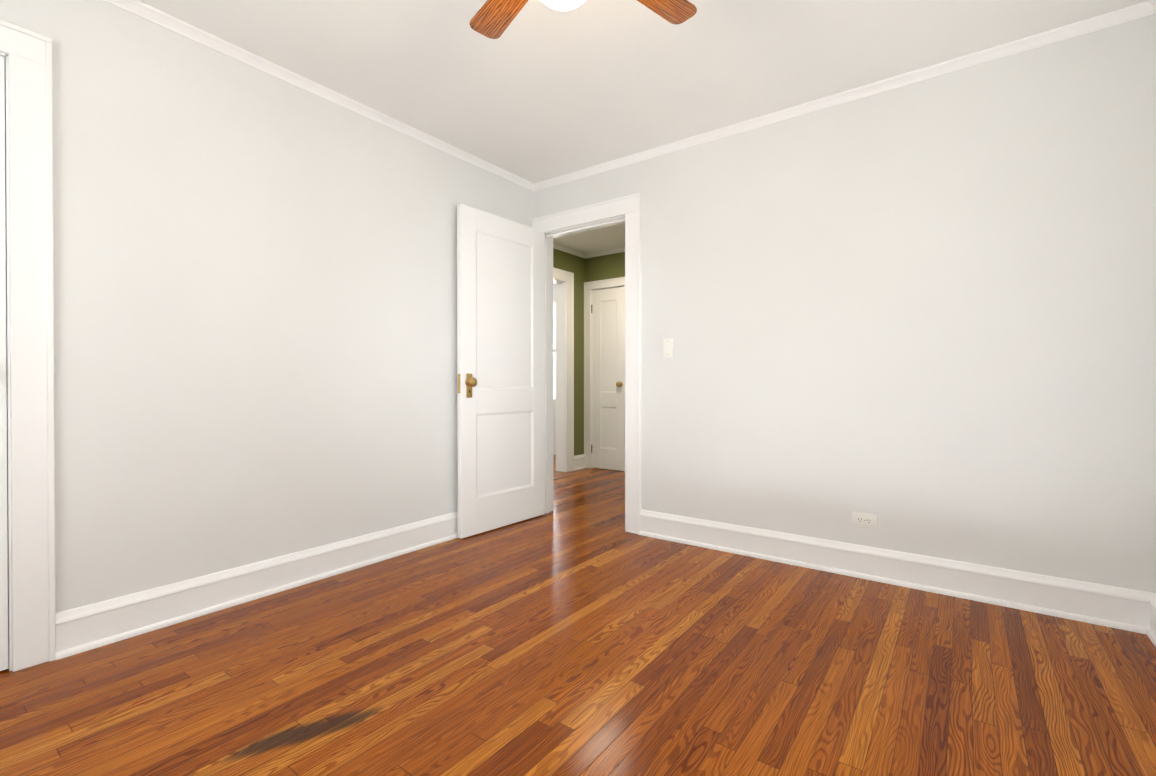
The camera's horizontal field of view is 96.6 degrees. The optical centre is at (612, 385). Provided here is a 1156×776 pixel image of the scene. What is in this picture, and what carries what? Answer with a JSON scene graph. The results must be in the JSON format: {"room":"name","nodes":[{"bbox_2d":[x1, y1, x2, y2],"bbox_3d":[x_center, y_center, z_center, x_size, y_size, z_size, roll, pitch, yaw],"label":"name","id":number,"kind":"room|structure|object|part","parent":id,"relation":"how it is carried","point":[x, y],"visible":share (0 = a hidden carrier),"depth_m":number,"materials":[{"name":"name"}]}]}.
{"room":"empty bedroom","nodes":[
{"label":"empty bedroom","id":0,"kind":"room"},
{"bbox_2d":[0,0,533,612],"bbox_3d":[-1.684,-0.258,2.304,0.120,2.420,3.720,0,0,34],"label":"wall","id":1,"kind":"structure","parent":0,"point":[254,314],"depth_m":2.23,"materials":[{"name":"white paint"}]},
{"bbox_2d":[0,56,7,670],"bbox_3d":[-2.241,-0.071,1.425,0.137,2.040,0.736,0,0,34],"label":"closet door","id":2,"kind":"structure","parent":1,"relation":"in","point":[3,538],"depth_m":1.71,"materials":[{"name":"white wood"}]},
{"bbox_2d":[0,52,11,670],"bbox_3d":[-2.272,-0.079,1.448,0.120,2.071,0.762,0,0,34],"label":"trim","id":3,"kind":"structure","parent":1,"relation":"attached to","point":[5,56],"depth_m":1.72,"materials":[{"name":"white wood"}]},
{"bbox_2d":[0,20,55,671],"bbox_3d":[-2.211,-0.120,1.406,0.028,2.154,0.928,0,0,34],"label":"trim","id":4,"kind":"structure","parent":1,"relation":"attached to","point":[29,54],"depth_m":1.74,"materials":[{"name":"white wood"}]},
{"bbox_2d":[55,511,457,659],"bbox_3d":[-1.259,0.872,2.797,0.030,0.156,2.435,0,0,34],"label":"baseboard","id":5,"kind":"structure","parent":1,"relation":"attached to","point":[81,629],"depth_m":2.21,"materials":[{"name":"white wood"}]},
{"bbox_2d":[103,0,534,190],"bbox_3d":[-1.586,-1.447,2.304,0.034,0.041,3.600,0,0,34],"label":"crown molding","id":6,"kind":"structure","parent":1,"relation":"attached to","point":[136,7],"depth_m":2.42,"materials":[{"name":"white wood"}]},
{"bbox_2d":[553,283,555,454],"bbox_3d":[-0.872,-0.283,7.035,2.265,2.420,0.120,0,0,34],"label":"wall","id":7,"kind":"structure","parent":0,"point":[554,404],"depth_m":6.89,"materials":[{"name":"white paint"}]},
{"bbox_2d":[553,299,555,402],"bbox_3d":[-0.689,-0.472,6.915,1.400,1.400,0.090,0,0,34],"label":"room window","id":8,"kind":"structure","parent":7,"relation":"in","point":[554,350],"depth_m":7.04,"materials":[{"name":"white paint"}]},
{"bbox_2d":[553,248,584,455],"bbox_3d":[-0.848,-0.273,5.175,0.120,2.420,1.720,0,0,34],"label":"wall","id":9,"kind":"structure","parent":0,"point":[569,262],"depth_m":5.74,"materials":[{"name":"green paint"}]},
{"bbox_2d":[556,284,556,470],"bbox_3d":[-0.829,-0.149,5.333,0.028,2.170,0.960,0,0,34],"label":"door frame","id":10,"kind":"structure","parent":9,"relation":"attached to","point":[556,377],"depth_m":5.63,"materials":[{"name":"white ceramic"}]},
{"bbox_2d":[553,267,573,471],"bbox_3d":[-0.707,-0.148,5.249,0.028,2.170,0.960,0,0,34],"label":"door frame","id":11,"kind":"structure","parent":9,"relation":"attached to","point":[567,277],"depth_m":5.58,"materials":[{"name":"white wood"}]},
{"bbox_2d":[553,243,585,258],"bbox_3d":[-0.778,-1.462,5.133,0.034,0.041,1.620,0,0,34],"label":"crown molding","id":12,"kind":"structure","parent":9,"relation":"attached to","point":[583,255],"depth_m":5.57,"materials":[{"name":"white wood"}]},
{"bbox_2d":[574,454,585,470],"bbox_3d":[0.000,0.862,4.599,1.935,0.156,1.720,0,0,34],"label":"baseboard","id":13,"kind":"structure","parent":9,"relation":"attached to","point":[579,462],"depth_m":5.74,"materials":[{"name":"white wood"}]},
{"bbox_2d":[0,455,1155,775],"bbox_3d":[-0.726,0.977,3.388,6.840,0.060,6.940,0,0,34],"label":"floor","id":14,"kind":"structure","parent":0,"point":[578,631],"depth_m":1.68,"materials":[{"name":"brown wood"}]},
{"bbox_2d":[585,252,624,281],"bbox_3d":[0.520,-0.274,5.352,2.175,2.420,0.120,0,0,34],"label":"wall","id":15,"kind":"structure","parent":0,"point":[609,266],"depth_m":5.68,"materials":[{"name":"green paint"}]},
{"bbox_2d":[584,277,624,471],"bbox_3d":[-0.060,-0.118,5.661,0.630,2.105,0.028,0,0,34],"label":"trim","id":16,"kind":"structure","parent":15,"relation":"attached to","point":[600,284],"depth_m":5.80,"materials":[{"name":"white wood"}]},
{"bbox_2d":[586,247,624,257],"bbox_3d":[0.477,-1.463,5.282,1.935,0.041,0.034,0,0,34],"label":"crown molding","id":17,"kind":"structure","parent":15,"relation":"attached to","point":[618,250],"depth_m":5.66,"materials":[{"name":"white wood"}]},
{"bbox_2d":[591,286,623,470],"bbox_3d":[-0.053,-0.075,5.674,0.460,2.002,0.086,0,0,34],"label":"closet door","id":18,"kind":"structure","parent":15,"relation":"in","point":[607,312],"depth_m":5.69,"materials":[{"name":"white wood"}]},
{"bbox_2d":[138,0,1148,253],"bbox_3d":[-0.726,-1.523,3.375,6.840,0.100,6.940,0,0,34],"label":"ceiling","id":19,"kind":"structure","parent":0,"point":[536,90],"depth_m":2.29,"materials":[{"name":"paint"}]},
{"bbox_2d":[470,0,696,38],"bbox_3d":[-0.141,-1.261,1.417,0.775,0.405,0.775,0,0,6],"label":"fan","id":20,"kind":"object","parent":19,"relation":"hanging from","point":[492,19],"visible":1,"depth_m":1.70,"materials":[{"name":"brown wood"}]},
{"label":"blade","id":21,"kind":"part","parent":20,"relation":"part of","materials":[{"name":"brown wood"}]},
{"bbox_3d":[-0.141,-1.156,1.418,0.196,0.196,0.196,0,0,34],"label":"globe","id":22,"kind":"part","parent":20,"relation":"part of","materials":[{"name":"white glass"}]},
{"label":"blade","id":23,"kind":"part","parent":20,"relation":"part of","materials":[{"name":"brown wood"}]},
{"bbox_2d":[534,14,1155,592],"bbox_3d":[0.402,-0.263,3.201,4.415,2.420,0.120,0,0,34],"label":"wall","id":24,"kind":"structure","parent":0,"point":[918,318],"depth_m":2.40,"materials":[{"name":"white paint"}]},
{"bbox_2d":[531,193,640,534],"bbox_3d":[-0.183,-0.140,3.603,0.975,2.170,0.176,0,0,34],"label":"door frame","id":25,"kind":"structure","parent":24,"relation":"attached to","point":[629,207],"depth_m":3.32,"materials":[{"name":"white wood"}]},
{"bbox_2d":[457,203,544,538],"bbox_3d":[-0.725,-0.090,3.454,0.137,2.056,0.750,0,0,36],"label":"bedroom door","id":26,"kind":"structure","parent":25,"relation":"attached to","point":[500,376],"depth_m":3.40,"materials":[{"name":"white wood"}]},
{"bbox_3d":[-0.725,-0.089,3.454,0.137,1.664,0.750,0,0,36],"label":"knob","id":27,"kind":"part","parent":26,"relation":"part of","materials":[{"name":"gold metal"}]},
{"bbox_2d":[663,338,673,356],"bbox_3d":[0.340,-0.232,3.159,0.070,0.115,0.019,0,0,34],"label":"switch plate","id":28,"kind":"object","parent":24,"relation":"attached to","point":[668,347],"visible":1,"depth_m":3.16,"materials":[{"name":"white plastic"}]},
{"bbox_2d":[535,3,1146,190],"bbox_3d":[0.744,-1.450,2.867,3.120,0.041,0.034,0,0,34],"label":"crown molding","id":29,"kind":"structure","parent":24,"relation":"attached to","point":[1055,35],"depth_m":2.47,"materials":[{"name":"white wood"}]},
{"bbox_2d":[852,512,877,528],"bbox_3d":[1.249,0.668,2.546,0.115,0.070,0.009,0,0,34],"label":"electrical outlet plate","id":30,"kind":"object","parent":24,"relation":"attached to","point":[865,520],"visible":1,"depth_m":2.54,"materials":[{"name":"white plastic"}]},
{"bbox_2d":[639,509,1138,632],"bbox_3d":[1.104,0.873,2.634,2.250,0.156,0.030,0,0,34],"label":"baseboard","id":31,"kind":"structure","parent":24,"relation":"attached to","point":[1087,602],"depth_m":2.40,"materials":[{"name":"white wood"}]},
{"bbox_2d":[1139,590,1155,646],"bbox_3d":[1.058,0.884,0.501,0.030,0.156,3.600,0,0,34],"label":"baseboard","id":32,"kind":"structure","parent":24,"relation":"attached to","point":[1147,600],"depth_m":1.97,"materials":[{"name":"white wood"}]},
{"bbox_2d":[1143,0,1155,15],"bbox_3d":[1.057,-1.438,0.490,0.034,0.041,3.600,0,0,34],"label":"crown molding","id":33,"kind":"structure","parent":24,"relation":"attached to","point":[1149,7],"depth_m":1.97,"materials":[{"name":"white wood"}]}
]}

